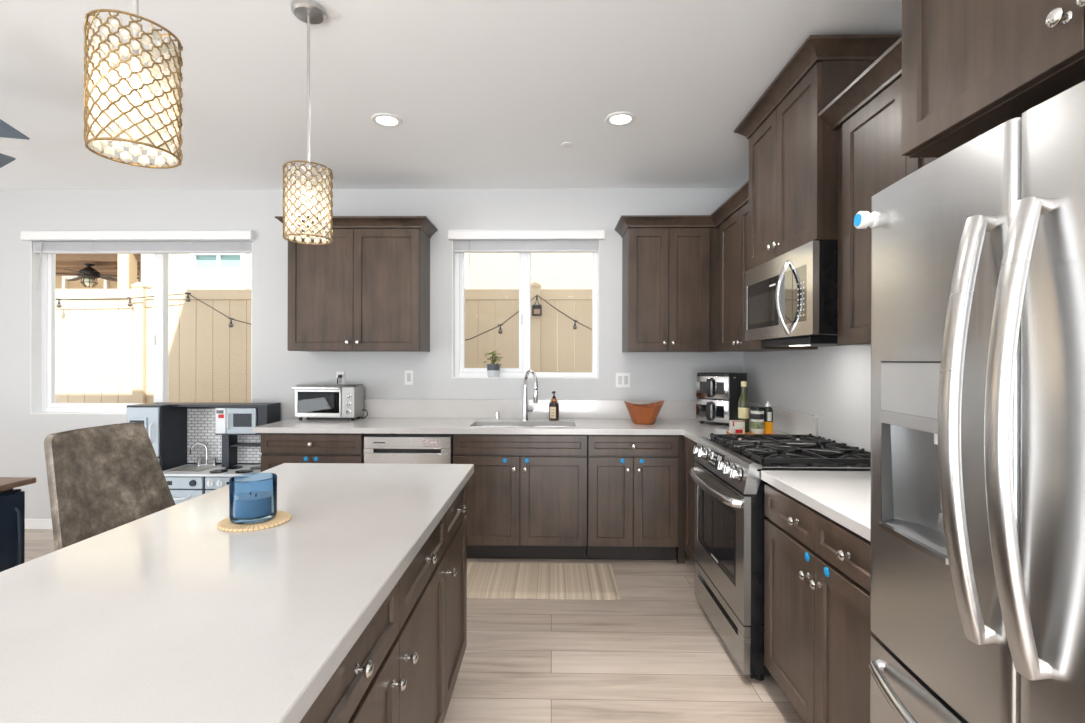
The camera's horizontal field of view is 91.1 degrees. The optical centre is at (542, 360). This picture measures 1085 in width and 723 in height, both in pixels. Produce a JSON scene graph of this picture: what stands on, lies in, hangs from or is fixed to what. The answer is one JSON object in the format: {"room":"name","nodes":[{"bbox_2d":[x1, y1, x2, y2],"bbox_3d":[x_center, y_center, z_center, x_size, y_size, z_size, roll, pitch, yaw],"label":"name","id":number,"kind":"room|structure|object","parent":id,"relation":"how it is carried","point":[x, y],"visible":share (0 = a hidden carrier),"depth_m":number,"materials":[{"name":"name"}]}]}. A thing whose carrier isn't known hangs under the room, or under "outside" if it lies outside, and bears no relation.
{"room":"kitchen","nodes":[
{"label":"kitchen","id":0,"kind":"room"},
{"bbox_2d":[0,188,742,518],"bbox_3d":[-2.167,0.000,4.349,7.830,2.739,0.160,0,0,1],"label":"wall","id":1,"kind":"structure","parent":0,"point":[276,369],"depth_m":4.26,"materials":[{"name":"white paint"}]},
{"bbox_2d":[25,519,52,529],"bbox_3d":[-3.937,1.323,4.294,3.980,0.085,0.014,0,0,1],"label":"baseboard","id":2,"kind":"structure","parent":1,"relation":"attached to","point":[41,524],"depth_m":4.29,"materials":[{"name":"white paint"}]},
{"bbox_2d":[30,241,251,413],"bbox_3d":[-3.233,-0.278,4.361,1.808,1.430,0.146,0,0,1],"label":"window","id":3,"kind":"structure","parent":1,"relation":"in","point":[42,393],"depth_m":4.38,"materials":[{"name":"white plastic"}]},
{"bbox_2d":[21,230,253,289],"bbox_3d":[-3.239,-0.800,4.290,1.855,0.475,0.113,0,0,1],"label":"window blind","id":4,"kind":"object","parent":3,"relation":"attached to","point":[42,247],"visible":0.93,"depth_m":4.28,"materials":[{"name":"white fabric"}]},
{"bbox_2d":[336,371,344,383],"bbox_3d":[-1.615,0.146,4.255,0.070,0.116,0.009,0,0,1],"label":"wall outlet","id":5,"kind":"object","parent":1,"relation":"attached to","point":[340,380],"visible":0.79,"depth_m":4.25,"materials":[{"name":"white plastic"}]},
{"bbox_2d":[275,216,437,351],"bbox_3d":[-1.390,-0.556,4.054,1.104,0.975,0.401,0,0,1],"label":"upper cabinet","id":6,"kind":"object","parent":1,"relation":"attached to","point":[367,289],"visible":0.96,"depth_m":3.92,"materials":[{"name":"brown wood"}]},
{"bbox_2d":[405,370,412,384],"bbox_3d":[-1.065,0.137,4.245,0.070,0.116,0.009,0,0,1],"label":"wall outlet","id":7,"kind":"object","parent":1,"relation":"attached to","point":[408,373],"visible":1,"depth_m":4.24,"materials":[{"name":"white plastic"}]},
{"bbox_2d":[407,373,410,381],"bbox_3d":[-1.066,0.137,4.243,0.030,0.066,0.005,0,0,1],"label":"receptacle","id":8,"kind":"object","parent":7,"relation":"attached to","point":[408,374],"depth_m":4.24,"materials":[{"name":"grey plastic"}]},
{"bbox_2d":[318,399,695,418],"bbox_3d":[-0.198,0.386,4.223,3.522,0.148,0.020,0,0,1],"label":"backsplash","id":9,"kind":"structure","parent":1,"relation":"attached to","point":[376,408],"depth_m":4.22,"materials":[{"name":"white stone"}]},
{"bbox_2d":[452,240,598,378],"bbox_3d":[-0.135,-0.421,4.305,1.169,1.129,0.146,0,0,1],"label":"window","id":10,"kind":"structure","parent":1,"relation":"in","point":[459,370],"depth_m":4.32,"materials":[{"name":"white plastic"}]},
{"bbox_2d":[483,350,502,376],"bbox_3d":[-0.396,0.028,4.269,0.141,0.218,0.106,0,0,30],"label":"potted succulent","id":11,"kind":"object","parent":10,"relation":"on","point":[493,369],"visible":1,"depth_m":4.24,"materials":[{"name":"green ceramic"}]},
{"bbox_2d":[448,229,604,273],"bbox_3d":[-0.127,-0.858,4.234,1.230,0.345,0.113,0,0,1],"label":"window blind","id":12,"kind":"object","parent":10,"relation":"attached to","point":[469,246],"visible":1,"depth_m":4.23,"materials":[{"name":"white paint"}]},
{"bbox_2d":[616,373,629,387],"bbox_3d":[0.638,0.158,4.215,0.116,0.116,0.009,0,0,1],"label":"wall outlet","id":13,"kind":"object","parent":1,"relation":"attached to","point":[622,379],"visible":1,"depth_m":4.21,"materials":[{"name":"white plastic"}]},
{"bbox_2d":[618,376,621,383],"bbox_3d":[0.615,0.158,4.213,0.030,0.066,0.005,0,0,1],"label":"receptacle","id":14,"kind":"object","parent":13,"relation":"attached to","point":[619,377],"depth_m":4.21,"materials":[{"name":"grey plastic"}]},
{"bbox_2d":[624,376,627,383],"bbox_3d":[0.661,0.158,4.212,0.030,0.066,0.005,0,0,1],"label":"receptacle","id":15,"kind":"object","parent":13,"relation":"attached to","point":[625,377],"depth_m":4.21,"materials":[{"name":"grey plastic"}]},
{"bbox_2d":[615,215,717,351],"bbox_3d":[0.925,-0.551,4.013,0.718,0.975,0.401,0,0,1],"label":"upper cabinet","id":16,"kind":"object","parent":1,"relation":"attached to","point":[670,262],"visible":1,"depth_m":3.88,"materials":[{"name":"brown wood"}]},
{"bbox_2d":[25,529,803,722],"bbox_3d":[-2.246,1.429,0.155,7.830,0.120,8.550,0,0,1],"label":"floor","id":17,"kind":"structure","parent":0,"point":[653,653],"depth_m":2.43,"materials":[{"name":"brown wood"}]},
{"bbox_2d":[0,477,35,571],"bbox_3d":[-2.894,0.989,1.980,0.486,0.757,1.615,0,0,1],"label":"sideboard","id":18,"kind":"object","parent":17,"relation":"on","point":[12,501],"visible":0.61,"depth_m":2.68,"materials":[{"name":"blue paint"}]},
{"bbox_2d":[44,422,175,550],"bbox_3d":[-1.510,0.819,2.092,0.580,1.106,0.570,0,0,1],"label":"bar stool","id":19,"kind":"object","parent":17,"relation":"on","point":[101,479],"visible":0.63,"depth_m":2.06,"materials":[{"name":"fabric"}]},
{"bbox_2d":[127,402,280,504],"bbox_3d":[-2.585,0.852,4.031,1.000,1.032,0.412,0,0,1],"label":"play kitchen","id":20,"kind":"object","parent":17,"relation":"on","point":[198,447],"visible":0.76,"depth_m":4.04,"materials":[{"name":"white wood"}]},
{"bbox_2d":[127,402,187,470],"bbox_3d":[-2.955,0.852,4.069,0.260,1.032,0.349,0,0,1],"label":"refrigerator","id":21,"kind":"object","parent":20,"relation":"in","point":[166,425],"depth_m":4.01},
{"bbox_2d":[165,477,203,504],"bbox_3d":[-2.644,1.078,3.854,0.350,0.460,0.057,0,0,1],"label":"washer","id":22,"kind":"object","parent":20,"relation":"in","point":[182,489],"depth_m":3.86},
{"bbox_2d":[167,465,215,471],"bbox_3d":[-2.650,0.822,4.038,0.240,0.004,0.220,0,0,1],"label":"basin","id":23,"kind":"object","parent":20,"relation":"in","point":[187,468],"depth_m":4.03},
{"bbox_2d":[190,442,216,464],"bbox_3d":[-2.645,0.732,4.165,0.192,0.183,0.060,0,0,-9],"label":"faucet","id":24,"kind":"object","parent":20,"relation":"on","point":[214,459],"depth_m":4.15,"materials":[{"name":"silver metal"}]},
{"bbox_2d":[163,464,260,476],"bbox_3d":[-2.454,0.832,4.031,0.738,0.017,0.374,0,0,1],"label":"countertop","id":25,"kind":"structure","parent":20,"relation":"on","point":[230,473],"depth_m":3.88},
{"bbox_2d":[187,408,261,462],"bbox_3d":[-2.458,0.599,4.220,0.723,0.430,0.004,0,0,1],"label":"tile backsplash","id":26,"kind":"structure","parent":20,"relation":"attached to","point":[200,422],"depth_m":4.22,"materials":[{"name":"grey tile"}]},
{"bbox_2d":[215,407,264,434],"bbox_3d":[-2.296,0.463,4.112,0.394,0.213,0.205,0,0,1],"label":"microwave","id":27,"kind":"object","parent":20,"relation":"in","point":[228,420],"depth_m":4.04,"materials":[{"name":"white plastic"}]},
{"bbox_2d":[261,433,363,471],"bbox_3d":[-1.574,0.934,3.923,0.697,0.874,0.652,0,0,1],"label":"base cabinet","id":28,"kind":"object","parent":17,"relation":"on","point":[277,449],"visible":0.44,"depth_m":3.63,"materials":[{"name":"brown wood"}]},
{"bbox_2d":[300,483,466,722],"bbox_3d":[-0.635,0.936,1.264,0.630,0.874,2.166,0,0,1],"label":"kitchen island","id":29,"kind":"object","parent":17,"relation":"on","point":[404,666],"visible":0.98,"depth_m":1.48,"materials":[{"name":"brown wood"}]},
{"bbox_2d":[0,463,473,722],"bbox_3d":[-0.747,0.478,1.251,0.849,0.038,2.234,0,0,1],"label":"island countertop","id":30,"kind":"structure","parent":29,"relation":"on","point":[168,615],"depth_m":1.02,"materials":[{"name":"white stone"}]},
{"bbox_2d":[217,511,291,531],"bbox_3d":[-0.816,0.455,1.513,0.188,0.008,0.188,0,0,1],"label":"coaster","id":31,"kind":"object","parent":30,"relation":"on","point":[281,517],"visible":0.73,"depth_m":1.46,"materials":[{"name":"wicker"}]},
{"bbox_2d":[229,473,276,523],"bbox_3d":[-0.821,0.391,1.513,0.120,0.119,0.120,0,0,1],"label":"candle","id":32,"kind":"object","parent":31,"relation":"on","point":[253,507],"visible":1,"depth_m":1.48,"materials":[{"name":"blue glass"}]},
{"bbox_2d":[364,433,453,463],"bbox_3d":[-0.914,0.936,3.903,0.611,0.872,0.588,0,0,1],"label":"dishwasher","id":33,"kind":"object","parent":17,"relation":"on","point":[378,448],"visible":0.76,"depth_m":3.62,"materials":[{"name":"silver metal"}]},
{"bbox_2d":[423,439,436,445],"bbox_3d":[-0.760,0.559,3.608,0.097,0.048,0.004,0,0,1],"label":"magnet","id":34,"kind":"object","parent":33,"relation":"attached to","point":[426,442],"visible":1,"depth_m":3.61},
{"bbox_2d":[453,434,586,558],"bbox_3d":[-0.147,0.937,3.897,0.911,0.874,0.652,0,0,1],"label":"base cabinet","id":35,"kind":"object","parent":17,"relation":"on","point":[527,493],"visible":0.96,"depth_m":3.61,"materials":[{"name":"brown wood"}]},
{"bbox_2d":[253,417,799,442],"bbox_3d":[-0.199,0.479,3.641,3.543,0.038,1.184,0,0,1],"label":"countertop","id":36,"kind":"structure","parent":35,"relation":"on","point":[692,429],"depth_m":3.66,"materials":[{"name":"white stone"}]},
{"bbox_2d":[292,375,367,420],"bbox_3d":[-1.622,0.287,4.120,0.517,0.340,0.254,0,0,5],"label":"toaster oven","id":37,"kind":"object","parent":36,"relation":"on","point":[337,400],"visible":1,"depth_m":4.04,"materials":[{"name":"silver metal"}]},
{"bbox_2d":[495,411,499,419],"bbox_3d":[-0.349,0.428,4.127,0.042,0.064,0.042,0,0,1],"label":"air gap cap","id":38,"kind":"object","parent":36,"relation":"on","point":[497,413],"visible":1,"depth_m":4.11,"materials":[{"name":"silver metal"}]},
{"bbox_2d":[521,370,537,420],"bbox_3d":[-0.077,0.266,4.010,0.087,0.390,0.234,0,0,-30],"label":"faucet","id":39,"kind":"object","parent":36,"relation":"on","point":[525,410],"visible":1,"depth_m":4.06,"materials":[{"name":"silver metal"}]},
{"bbox_2d":[549,391,558,420],"bbox_3d":[0.088,0.350,4.094,0.078,0.222,0.079,0,0,1],"label":"soap bottle","id":40,"kind":"object","parent":36,"relation":"on","point":[553,405],"visible":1,"depth_m":4.07,"materials":[{"name":"orange glass"}]},
{"bbox_2d":[624,400,663,424],"bbox_3d":[0.742,0.378,3.902,0.298,0.169,0.298,0,0,1],"label":"wooden bowl","id":41,"kind":"object","parent":36,"relation":"on","point":[645,414],"visible":1,"depth_m":3.82,"materials":[{"name":"brown wood"}]},
{"bbox_2d":[696,372,746,425],"bbox_3d":[1.293,0.278,3.886,0.338,0.372,0.263,0,0,-44],"label":"air fryer","id":42,"kind":"object","parent":36,"relation":"on","point":[718,394],"visible":0.9,"depth_m":3.78,"materials":[{"name":"black plastic"}]},
{"bbox_2d":[726,431,773,433],"bbox_3d":[1.290,0.456,3.302,0.256,0.016,0.150,0,0,1],"label":"wooden board","id":43,"kind":"object","parent":36,"relation":"on","point":[727,432],"visible":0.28,"depth_m":3.30,"materials":[{"name":"brown wood"}]},
{"bbox_2d":[729,420,744,433],"bbox_3d":[1.193,0.408,3.264,0.080,0.078,0.049,0,0,1],"label":"tin","id":44,"kind":"object","parent":43,"relation":"on","point":[735,426],"visible":1,"depth_m":3.24,"materials":[{"name":"white metal"}]},
{"bbox_2d":[732,421,744,432],"bbox_3d":[1.192,0.407,3.241,0.080,0.072,0.003,0,0,1],"label":"print","id":45,"kind":"object","parent":44,"relation":"attached to","point":[737,426],"depth_m":3.24},
{"bbox_2d":[738,381,749,431],"bbox_3d":[1.264,0.290,3.343,0.069,0.315,0.069,0,0,1],"label":"olive oil bottle","id":46,"kind":"object","parent":43,"relation":"on","point":[743,403],"visible":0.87,"depth_m":3.32,"materials":[{"name":"green glass"}]},
{"bbox_2d":[751,406,763,433],"bbox_3d":[1.320,0.367,3.269,0.079,0.161,0.079,0,0,1],"label":"spice jar","id":47,"kind":"object","parent":43,"relation":"on","point":[757,413],"visible":1,"depth_m":3.24,"materials":[{"name":"green glass"}]},
{"bbox_2d":[764,401,772,433],"bbox_3d":[1.386,0.349,3.275,0.060,0.197,0.061,0,0,1],"label":"sauce bottle","id":48,"kind":"object","parent":43,"relation":"on","point":[768,411],"visible":0.91,"depth_m":3.25,"materials":[{"name":"orange plastic"}]},
{"bbox_2d":[467,562,620,599],"bbox_3d":[-0.154,1.365,3.333,1.220,0.018,0.536,0,0,1],"label":"kitchen mat","id":49,"kind":"object","parent":17,"relation":"on","point":[572,581],"visible":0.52,"depth_m":3.25,"materials":[{"name":"fabric"}]},
{"bbox_2d":[586,435,684,563],"bbox_3d":[0.640,0.939,3.883,0.652,0.874,0.652,0,0,1],"label":"base cabinet","id":50,"kind":"object","parent":17,"relation":"on","point":[633,480],"depth_m":3.59,"materials":[{"name":"brown wood"}]},
{"bbox_2d":[684,437,696,563],"bbox_3d":[1.247,0.940,3.298,0.620,0.874,0.547,0,0,1],"label":"base cabinet","id":51,"kind":"object","parent":17,"relation":"on","point":[689,462],"visible":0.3,"depth_m":3.43,"materials":[{"name":"brown wood"}]},
{"bbox_2d":[689,433,870,680],"bbox_3d":[1.165,0.893,2.631,0.773,0.968,0.782,0,0,1],"label":"gas range","id":52,"kind":"object","parent":17,"relation":"on","point":[726,473],"visible":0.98,"depth_m":2.41,"materials":[{"name":"silver metal"}]},
{"bbox_2d":[713,440,870,470],"bbox_3d":[1.229,0.453,2.629,0.642,0.040,0.782,0,0,1],"label":"cooktop","id":53,"kind":"object","parent":52,"relation":"in","point":[804,455],"depth_m":2.38,"materials":[{"name":"black metal"}]},
{"bbox_2d":[764,484,872,722],"bbox_3d":[1.204,0.940,1.778,0.652,0.874,0.842,0,0,1],"label":"base cabinet","id":54,"kind":"object","parent":17,"relation":"on","point":[817,631],"visible":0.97,"depth_m":1.77,"materials":[{"name":"brown wood"}]},
{"bbox_2d":[761,470,870,540],"bbox_3d":[1.225,0.482,1.791,0.631,0.038,0.882,0,0,1],"label":"countertop section","id":55,"kind":"structure","parent":54,"relation":"on","point":[843,497],"depth_m":1.89,"materials":[{"name":"white stone"}]},
{"bbox_2d":[854,81,1084,722],"bbox_3d":[1.103,0.482,0.883,0.784,1.790,0.905,0,0,1],"label":"refrigerator","id":56,"kind":"object","parent":17,"relation":"on","point":[977,499],"visible":1,"depth_m":0.94,"materials":[{"name":"silver metal"}]},
{"bbox_2d":[0,0,901,189],"bbox_3d":[-2.239,-1.420,0.155,7.830,0.100,8.550,0,0,1],"label":"ceiling","id":57,"kind":"structure","parent":0,"point":[485,94],"depth_m":2.64,"materials":[{"name":"white paint"}]},
{"bbox_2d":[0,119,29,167],"bbox_3d":[-2.929,-1.191,2.372,1.024,0.360,1.008,0,0,1],"label":"ceiling fan","id":58,"kind":"object","parent":57,"relation":"hanging from","point":[6,131],"visible":1,"depth_m":2.47,"materials":[{"name":"grey metal"}]},
{"bbox_2d":[84,0,182,168],"bbox_3d":[-0.928,-0.917,1.215,0.179,0.899,0.179,0,0,-13],"label":"pendant lamp","id":59,"kind":"object","parent":57,"relation":"hanging from","point":[133,85],"visible":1,"depth_m":1.16,"materials":[{"name":"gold metal"}]},
{"bbox_2d":[127,35,143,69],"bbox_3d":[-0.929,-0.700,1.215,0.032,0.065,0.031,0,0,1],"label":"bulb","id":60,"kind":"object","parent":59,"relation":"attached to","point":[134,51],"depth_m":1.20,"materials":[{"name":"white glass"}]},
{"bbox_2d":[283,0,332,244],"bbox_3d":[-0.911,-0.917,2.072,0.179,0.899,0.179,0,0,-13],"label":"pendant lamp","id":61,"kind":"object","parent":57,"relation":"hanging from","point":[309,12],"visible":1,"depth_m":2.03,"materials":[{"name":"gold metal"}]},
{"bbox_2d":[371,113,401,126],"bbox_3d":[-0.884,-1.363,3.026,0.170,0.008,0.170,0,0,1],"label":"recessed light","id":62,"kind":"object","parent":57,"relation":"in","point":[382,119],"visible":1,"depth_m":3.02,"materials":[{"name":"white plastic"}]},
{"bbox_2d":[562,142,572,146],"bbox_3d":[0.155,-1.359,3.364,0.070,0.010,0.070,0,0,1],"label":"sprinkler cover","id":63,"kind":"object","parent":57,"relation":"attached to","point":[565,144],"visible":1,"depth_m":3.35,"materials":[{"name":"white plastic"}]},
{"bbox_2d":[605,112,635,125],"bbox_3d":[0.440,-1.359,3.003,0.170,0.008,0.170,0,0,1],"label":"recessed light","id":64,"kind":"object","parent":57,"relation":"in","point":[617,118],"visible":1,"depth_m":2.99,"materials":[{"name":"white plastic"}]},
{"bbox_2d":[487,364,499,376],"bbox_3d":[-0.394,0.084,4.268,0.106,0.105,0.106,0,0,1],"label":"pot","id":65,"kind":"object","parent":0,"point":[493,370],"depth_m":4.23,"materials":[{"name":"ceramic"}]},
{"bbox_2d":[743,345,870,451],"bbox_3d":[1.590,0.009,0.006,0.160,2.739,8.390,0,0,1],"label":"wall","id":66,"kind":"structure","parent":0,"point":[832,384],"depth_m":2.96,"materials":[{"name":"white paint"}]},
{"bbox_2d":[710,180,817,351],"bbox_3d":[1.382,-0.550,3.457,0.381,0.975,0.859,0,0,1],"label":"upper cabinet","id":67,"kind":"object","parent":66,"relation":"attached to","point":[731,218],"visible":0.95,"depth_m":3.50,"materials":[{"name":"brown wood"}]},
{"bbox_2d":[749,402,817,436],"bbox_3d":[1.563,0.390,3.610,0.020,0.148,1.184,0,0,1],"label":"backsplash","id":68,"kind":"structure","parent":66,"relation":"attached to","point":[784,420],"depth_m":3.29,"materials":[{"name":"white stone"}]},
{"bbox_2d":[734,34,901,269],"bbox_3d":[1.331,-0.920,2.634,0.456,0.824,0.914,0,0,1],"label":"upper cabinet","id":69,"kind":"object","parent":66,"relation":"attached to","point":[793,151],"visible":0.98,"depth_m":2.41,"materials":[{"name":"brown wood"}]},
{"bbox_2d":[745,241,847,346],"bbox_3d":[1.320,-0.288,2.633,0.468,0.433,0.784,0,0,1],"label":"microwave","id":70,"kind":"object","parent":69,"relation":"attached to","point":[791,298],"visible":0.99,"depth_m":2.42,"materials":[{"name":"silver metal"}]},
{"bbox_2d":[779,270,792,324],"bbox_3d":[1.158,-0.293,2.512,0.026,0.244,0.145,0,0,1],"label":"handle","id":71,"kind":"object","parent":70,"relation":"attached to","point":[786,289],"depth_m":2.49,"materials":[{"name":"silver metal"}]},
{"bbox_2d":[818,37,937,344],"bbox_3d":[1.342,-0.550,1.800,0.381,0.975,0.875,0,0,1],"label":"upper cabinet","id":72,"kind":"object","parent":66,"relation":"attached to","point":[866,115],"visible":0.06,"depth_m":2.03,"materials":[{"name":"brown wood"}]},
{"bbox_2d":[901,0,1084,157],"bbox_3d":[1.188,-0.778,0.891,0.677,0.518,0.945,0,0,1],"label":"upper cabinet","id":73,"kind":"object","parent":66,"relation":"attached to","point":[970,68],"visible":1,"depth_m":1.14,"materials":[{"name":"brown wood"}]},
{"label":"outside","id":74,"kind":"structure","parent":0,"visible":0},
{"bbox_3d":[-1.821,1.495,10.229,28.000,0.150,11.610,0,0,1],"label":"ground","id":75,"kind":"structure","parent":74,"visible":0},
{"bbox_2d":[55,282,591,402],"bbox_3d":[-2.426,0.251,6.274,9.489,2.335,0.146,0,0,1],"label":"vinyl fence","id":76,"kind":"object","parent":75,"relation":"on","point":[104,348],"visible":0.16,"depth_m":6.28,"materials":[{"name":"beige plastic"}]},
{"bbox_2d":[55,298,90,307],"bbox_3d":[-5.461,-0.666,6.219,0.414,0.105,0.052,0,0,1],"label":"string lights","id":77,"kind":"object","parent":76,"relation":"hanging from","point":[58,305],"depth_m":6.21},
{"bbox_2d":[56,298,61,307],"bbox_3d":[-5.651,-0.668,6.222,0.062,0.115,0.052,0,0,1],"label":"socket","id":78,"kind":"object","parent":77,"relation":"attached to","point":[58,305],"depth_m":6.22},
{"bbox_2d":[95,296,153,306],"bbox_3d":[-4.854,-0.682,6.208,0.683,0.116,0.052,0,0,1],"label":"string lights","id":79,"kind":"object","parent":76,"relation":"hanging from","point":[129,304],"depth_m":6.20},
{"bbox_2d":[127,297,132,306],"bbox_3d":[-4.810,-0.681,6.207,0.062,0.115,0.052,0,0,1],"label":"socket","id":80,"kind":"object","parent":79,"relation":"attached to","point":[129,304],"depth_m":6.20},
{"bbox_2d":[169,292,250,326],"bbox_3d":[-3.850,-0.588,6.190,0.949,0.393,0.052,0,0,1],"label":"string lights","id":81,"kind":"object","parent":76,"relation":"hanging from","point":[187,299],"depth_m":6.19},
{"bbox_2d":[185,292,190,301],"bbox_3d":[-4.125,-0.735,6.195,0.062,0.115,0.052,0,0,1],"label":"socket","id":82,"kind":"object","parent":81,"relation":"attached to","point":[187,299],"depth_m":6.19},
{"bbox_2d":[228,318,233,326],"bbox_3d":[-3.620,-0.439,6.186,0.062,0.115,0.052,0,0,1],"label":"socket","id":83,"kind":"object","parent":81,"relation":"attached to","point":[230,324],"depth_m":6.18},
{"bbox_2d":[465,311,518,340],"bbox_3d":[-0.579,-0.393,6.131,0.608,0.333,0.052,0,0,1],"label":"string lights","id":84,"kind":"object","parent":76,"relation":"hanging from","point":[500,331],"depth_m":6.13},
{"bbox_2d":[498,324,502,333],"bbox_3d":[-0.484,-0.361,6.130,0.062,0.115,0.052,0,0,1],"label":"socket","id":85,"kind":"object","parent":84,"relation":"attached to","point":[500,331],"depth_m":6.12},
{"bbox_2d":[532,296,541,315],"bbox_3d":[-0.064,-0.627,6.133,0.110,0.228,0.069,0,0,1],"label":"lantern","id":86,"kind":"object","parent":76,"relation":"hanging from","point":[536,309],"visible":1,"depth_m":6.10,"materials":[{"name":"black plastic"}]},
{"bbox_2d":[531,295,591,329],"bbox_3d":[0.218,-0.547,6.117,0.687,0.389,0.052,0,0,1],"label":"string lights","id":87,"kind":"object","parent":76,"relation":"hanging from","point":[574,327],"depth_m":6.11},
{"bbox_2d":[572,320,577,329],"bbox_3d":[0.373,-0.409,6.114,0.062,0.115,0.052,0,0,1],"label":"socket","id":88,"kind":"object","parent":87,"relation":"attached to","point":[574,327],"depth_m":6.10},
{"bbox_2d":[55,253,591,371],"bbox_3d":[-3.312,-1.608,10.336,21.000,6.050,2.650,0,0,1],"label":"neighbor house","id":89,"kind":"structure","parent":75,"relation":"on","point":[487,270],"depth_m":9.09,"materials":[{"name":"beige paint"}]},
{"bbox_2d":[56,263,139,286],"bbox_3d":[-8.461,-1.589,10.030,1.675,0.434,1.702,0,0,1],"label":"fan","id":90,"kind":"object","parent":89,"relation":"attached to","point":[88,274],"visible":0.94,"depth_m":9.96,"materials":[{"name":"black metal"}]},
{"bbox_2d":[250,254,251,288],"bbox_3d":[-4.776,-1.057,9.059,0.380,1.640,0.045,0,0,1],"label":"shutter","id":91,"kind":"object","parent":89,"relation":"hanging from","point":[250,254],"depth_m":9.04,"materials":[{"name":"white"}]},
{"bbox_2d":[465,253,467,288],"bbox_3d":[-1.356,-1.179,8.998,0.200,1.900,0.045,0,0,1],"label":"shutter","id":92,"kind":"object","parent":89,"relation":"hanging from","point":[466,254],"depth_m":8.97,"materials":[{"name":"white"}]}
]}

